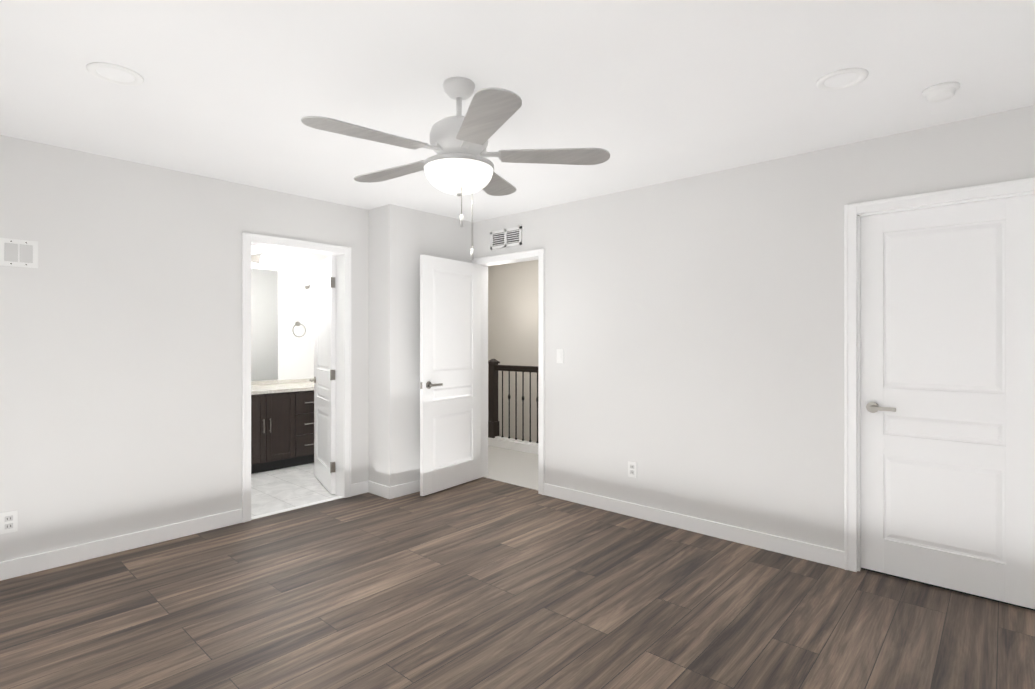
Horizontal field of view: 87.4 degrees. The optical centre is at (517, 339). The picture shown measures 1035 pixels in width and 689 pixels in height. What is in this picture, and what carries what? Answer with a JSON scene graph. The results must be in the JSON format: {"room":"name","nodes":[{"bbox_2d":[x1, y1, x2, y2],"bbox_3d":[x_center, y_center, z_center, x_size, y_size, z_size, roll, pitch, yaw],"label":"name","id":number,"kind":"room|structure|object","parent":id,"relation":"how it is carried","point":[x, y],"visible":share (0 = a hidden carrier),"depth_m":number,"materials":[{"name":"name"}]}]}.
{"room":"empty bedroom","nodes":[
{"label":"empty bedroom","id":0,"kind":"room"},
{"bbox_2d":[0,135,368,561],"bbox_3d":[-2.394,0.100,3.546,0.120,2.440,3.180,0,0,42],"label":"wall","id":1,"kind":"structure","parent":0,"point":[121,359],"depth_m":3.40,"materials":[{"name":"paint"}]},
{"bbox_2d":[0,510,17,533],"bbox_3d":[-2.807,1.009,2.990,0.010,0.116,0.072,0,0,42],"label":"electrical outlet plate","id":2,"kind":"object","parent":1,"relation":"attached to","point":[9,522],"visible":1,"depth_m":2.99,"materials":[{"name":"white plastic"}]},
{"bbox_2d":[0,238,37,267],"bbox_3d":[-2.780,-0.481,3.020,0.009,0.152,0.164,0,0,42],"label":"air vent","id":3,"kind":"object","parent":1,"relation":"attached to","point":[18,253],"visible":1,"depth_m":3.02,"materials":[{"name":"white plastic"}]},
{"bbox_2d":[0,509,241,580],"bbox_3d":[-2.646,1.269,3.167,0.013,0.100,1.980,0,0,42],"label":"baseboard","id":4,"kind":"structure","parent":1,"relation":"attached to","point":[17,567],"depth_m":3.33,"materials":[{"name":"white"}]},
{"bbox_2d":[242,232,350,522],"bbox_3d":[-1.735,0.275,4.264,0.142,2.090,0.870,0,0,42],"label":"door frame","id":5,"kind":"structure","parent":1,"relation":"attached to","point":[248,239],"depth_m":4.50,"materials":[{"name":"white wood"}]},
{"bbox_2d":[251,496,343,519],"bbox_3d":[-1.717,1.317,4.248,0.050,0.006,0.750,0,0,42],"label":"trim","id":6,"kind":"structure","parent":1,"relation":"attached to","point":[293,508],"depth_m":4.22,"materials":[{"name":"white wood"}]},
{"bbox_2d":[309,256,335,493],"bbox_3d":[-1.744,0.301,4.891,0.143,2.014,0.755,0,0,-31],"label":"door leaf","id":7,"kind":"structure","parent":1,"relation":"in","point":[324,379],"depth_m":4.78,"materials":[{"name":"white wood"}]},
{"bbox_2d":[364,480,383,496],"bbox_3d":[-1.180,1.270,4.584,0.300,0.100,0.013,0,0,42],"label":"baseboard","id":8,"kind":"structure","parent":1,"relation":"attached to","point":[369,486],"depth_m":4.61,"materials":[{"name":"white"}]},
{"bbox_2d":[251,245,333,381],"bbox_3d":[-3.231,0.100,5.608,0.120,2.440,3.130,0,0,42],"label":"wall","id":9,"kind":"structure","parent":0,"point":[294,269],"depth_m":6.25,"materials":[{"name":"paint"}]},
{"bbox_2d":[251,254,271,265],"bbox_3d":[-2.955,-0.867,5.704,0.161,0.124,0.760,0,0,42],"label":"sconce","id":10,"kind":"object","parent":9,"relation":"attached to","point":[264,259],"visible":0.31,"depth_m":5.88,"materials":[{"name":"white glass"}]},
{"bbox_2d":[251,269,277,380],"bbox_3d":[-3.107,-0.160,5.652,0.005,1.220,1.220,0,0,42],"label":"bathroom mirror","id":11,"kind":"object","parent":9,"relation":"attached to","point":[264,324],"visible":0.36,"depth_m":5.99,"materials":[{"name":"white mirror"}]},
{"bbox_2d":[293,321,305,336],"bbox_3d":[-2.531,-0.116,6.264,0.045,0.183,0.160,0,0,42],"label":"towel ring","id":12,"kind":"object","parent":9,"relation":"attached to","point":[297,323],"visible":0.98,"depth_m":6.26,"materials":[{"name":"grey metal"}]},
{"bbox_2d":[251,463,337,516],"bbox_3d":[-2.474,1.370,4.969,2.100,0.100,3.190,0,0,42],"label":"floor","id":13,"kind":"structure","parent":0,"point":[282,489],"depth_m":4.76,"materials":[{"name":"white tile"}]},
{"bbox_2d":[251,394,274,473],"bbox_3d":[-2.851,0.927,5.435,0.674,0.785,0.470,0,0,42],"label":"base cabinet","id":14,"kind":"object","parent":13,"relation":"on","point":[262,405],"depth_m":5.32,"materials":[{"name":"brown wood"}]},
{"bbox_2d":[251,382,313,393],"bbox_3d":[-2.777,0.517,5.503,0.693,0.035,2.020,0,0,42],"label":"countertop","id":15,"kind":"structure","parent":14,"relation":"on","point":[272,387],"depth_m":5.63,"materials":[{"name":"white stone"}]},
{"bbox_2d":[275,390,298,469],"bbox_3d":[-2.648,0.927,5.660,0.674,0.785,0.355,0,0,42],"label":"base cabinet","id":16,"kind":"object","parent":13,"relation":"on","point":[282,423],"depth_m":5.51,"materials":[{"name":"brown wood"}]},
{"bbox_2d":[299,390,313,464],"bbox_3d":[-2.423,0.927,5.911,0.674,0.785,0.430,0,0,42],"label":"base cabinet","id":17,"kind":"object","parent":13,"relation":"on","point":[306,397],"depth_m":5.66,"materials":[{"name":"brown wood"}]},
{"bbox_2d":[369,204,472,486],"bbox_3d":[-0.899,0.100,4.979,0.430,2.440,0.950,0,0,42],"label":"wall","id":18,"kind":"structure","parent":0,"point":[402,240],"depth_m":4.61,"materials":[{"name":"paint"}]},
{"bbox_2d":[384,480,419,498],"bbox_3d":[-0.739,1.270,4.827,0.013,0.100,0.963,0,0,42],"label":"baseboard","id":19,"kind":"structure","parent":18,"relation":"attached to","point":[400,490],"depth_m":4.55,"materials":[{"name":"white"}]},
{"bbox_2d":[483,445,537,489],"bbox_3d":[-0.049,1.368,5.694,4.940,0.104,1.130,0,0,42],"label":"floor","id":20,"kind":"structure","parent":0,"point":[514,467],"depth_m":5.56,"materials":[{"name":"beige carpet"}]},
{"bbox_2d":[488,437,537,453],"bbox_3d":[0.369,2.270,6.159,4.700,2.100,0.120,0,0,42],"label":"curb","id":21,"kind":"object","parent":20,"relation":"on","point":[515,445],"depth_m":6.45,"materials":[{"name":"white paint"}]},
{"bbox_2d":[488,359,537,444],"bbox_3d":[0.815,0.708,5.758,3.116,1.025,0.116,0,0,42],"label":"stair railing","id":22,"kind":"object","parent":21,"relation":"on","point":[494,367],"visible":0.29,"depth_m":6.65,"materials":[{"name":"black metal"}]},
{"bbox_2d":[488,260,537,441],"bbox_3d":[1.104,1.101,6.977,4.940,4.440,0.120,0,0,42],"label":"wall","id":23,"kind":"structure","parent":0,"point":[512,313],"depth_m":7.93,"materials":[{"name":"paint"}]},
{"bbox_2d":[0,477,1034,688],"bbox_3d":[-0.264,1.369,2.312,4.740,0.100,4.190,0,0,42],"label":"floor","id":24,"kind":"structure","parent":0,"point":[482,583],"depth_m":2.62,"materials":[{"name":"laminate"}]},
{"bbox_2d":[0,0,1034,265],"bbox_3d":[-0.297,-1.180,3.922,6.940,0.120,6.540,0,0,42],"label":"ceiling","id":25,"kind":"structure","parent":0,"point":[648,92],"depth_m":2.35,"materials":[{"name":"paint"}]},
{"bbox_2d":[86,62,143,85],"bbox_3d":[-1.696,-1.116,2.288,0.196,0.009,0.196,0,0,42],"label":"recessed light","id":26,"kind":"object","parent":25,"relation":"in","point":[115,74],"visible":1,"depth_m":2.28,"materials":[{"name":"white plastic"}]},
{"bbox_2d":[301,77,609,259],"bbox_3d":[-0.297,-0.736,2.386,1.252,0.770,1.264,0,0,42],"label":"fan","id":27,"kind":"object","parent":25,"relation":"hanging from","point":[459,164],"visible":1,"depth_m":2.28,"materials":[{"name":"white plastic"}]},
{"bbox_2d":[816,68,868,90],"bbox_3d":[1.396,-1.116,2.334,0.196,0.009,0.196,0,0,42],"label":"recessed light","id":28,"kind":"object","parent":25,"relation":"in","point":[842,79],"visible":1,"depth_m":2.33,"materials":[{"name":"white plastic"}]},
{"bbox_2d":[922,82,959,101],"bbox_3d":[1.894,-1.100,2.425,0.136,0.042,0.136,0,0,42],"label":"smoke detector","id":29,"kind":"object","parent":25,"relation":"attached to","point":[944,91],"visible":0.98,"depth_m":2.39,"materials":[{"name":"white plastic"}]},
{"bbox_2d":[473,105,1034,550],"bbox_3d":[0.318,0.100,4.606,6.940,2.440,0.120,0,0,42],"label":"wall","id":30,"kind":"structure","parent":0,"point":[695,327],"depth_m":3.59,"materials":[{"name":"paint"}]},
{"bbox_2d":[420,255,480,495],"bbox_3d":[-0.579,0.301,4.831,0.143,2.014,0.765,0,0,36],"label":"door leaf","id":31,"kind":"structure","parent":30,"relation":"in","point":[450,372],"depth_m":4.78,"materials":[{"name":"white wood"}]},
{"bbox_2d":[490,226,521,248],"bbox_3d":[-0.106,-0.915,4.898,0.380,0.160,0.012,0,0,42],"label":"air vent","id":32,"kind":"object","parent":30,"relation":"in","point":[509,237],"visible":1,"depth_m":4.89,"materials":[{"name":"white plastic"}]},
{"bbox_2d":[472,249,544,494],"bbox_3d":[-0.053,0.275,4.941,0.880,2.090,0.168,0,0,42],"label":"door frame","id":33,"kind":"structure","parent":30,"relation":"attached to","point":[539,254],"depth_m":4.81,"materials":[{"name":"white wood"}]},
{"bbox_2d":[557,349,563,362],"bbox_3d":[0.352,0.140,4.486,0.072,0.116,0.012,0,0,42],"label":"switch plate","id":34,"kind":"object","parent":30,"relation":"attached to","point":[560,355],"visible":1,"depth_m":4.48,"materials":[{"name":"white plastic"}]},
{"bbox_2d":[628,461,636,477],"bbox_3d":[0.855,0.970,4.036,0.072,0.116,0.010,0,0,42],"label":"outlet","id":35,"kind":"object","parent":30,"relation":"attached to","point":[632,469],"visible":1,"depth_m":4.03,"materials":[{"name":"white plastic"}]},
{"bbox_2d":[544,483,843,568],"bbox_3d":[1.055,1.270,3.855,2.220,0.100,0.013,0,0,42],"label":"baseboard","id":36,"kind":"structure","parent":30,"relation":"attached to","point":[803,550],"depth_m":3.64,"materials":[{"name":"white"}]},
{"bbox_2d":[844,177,1034,571],"bbox_3d":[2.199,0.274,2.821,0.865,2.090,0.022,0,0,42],"label":"door frame","id":37,"kind":"structure","parent":30,"relation":"attached to","point":[852,211],"depth_m":3.08,"materials":[{"name":"white wood"}]},
{"bbox_2d":[861,195,1034,608],"bbox_3d":[2.252,0.300,2.873,0.750,2.014,0.143,0,0,42],"label":"closet door leaf","id":38,"kind":"structure","parent":30,"relation":"in","point":[948,397],"depth_m":2.84,"materials":[{"name":"white wood"}]}
]}

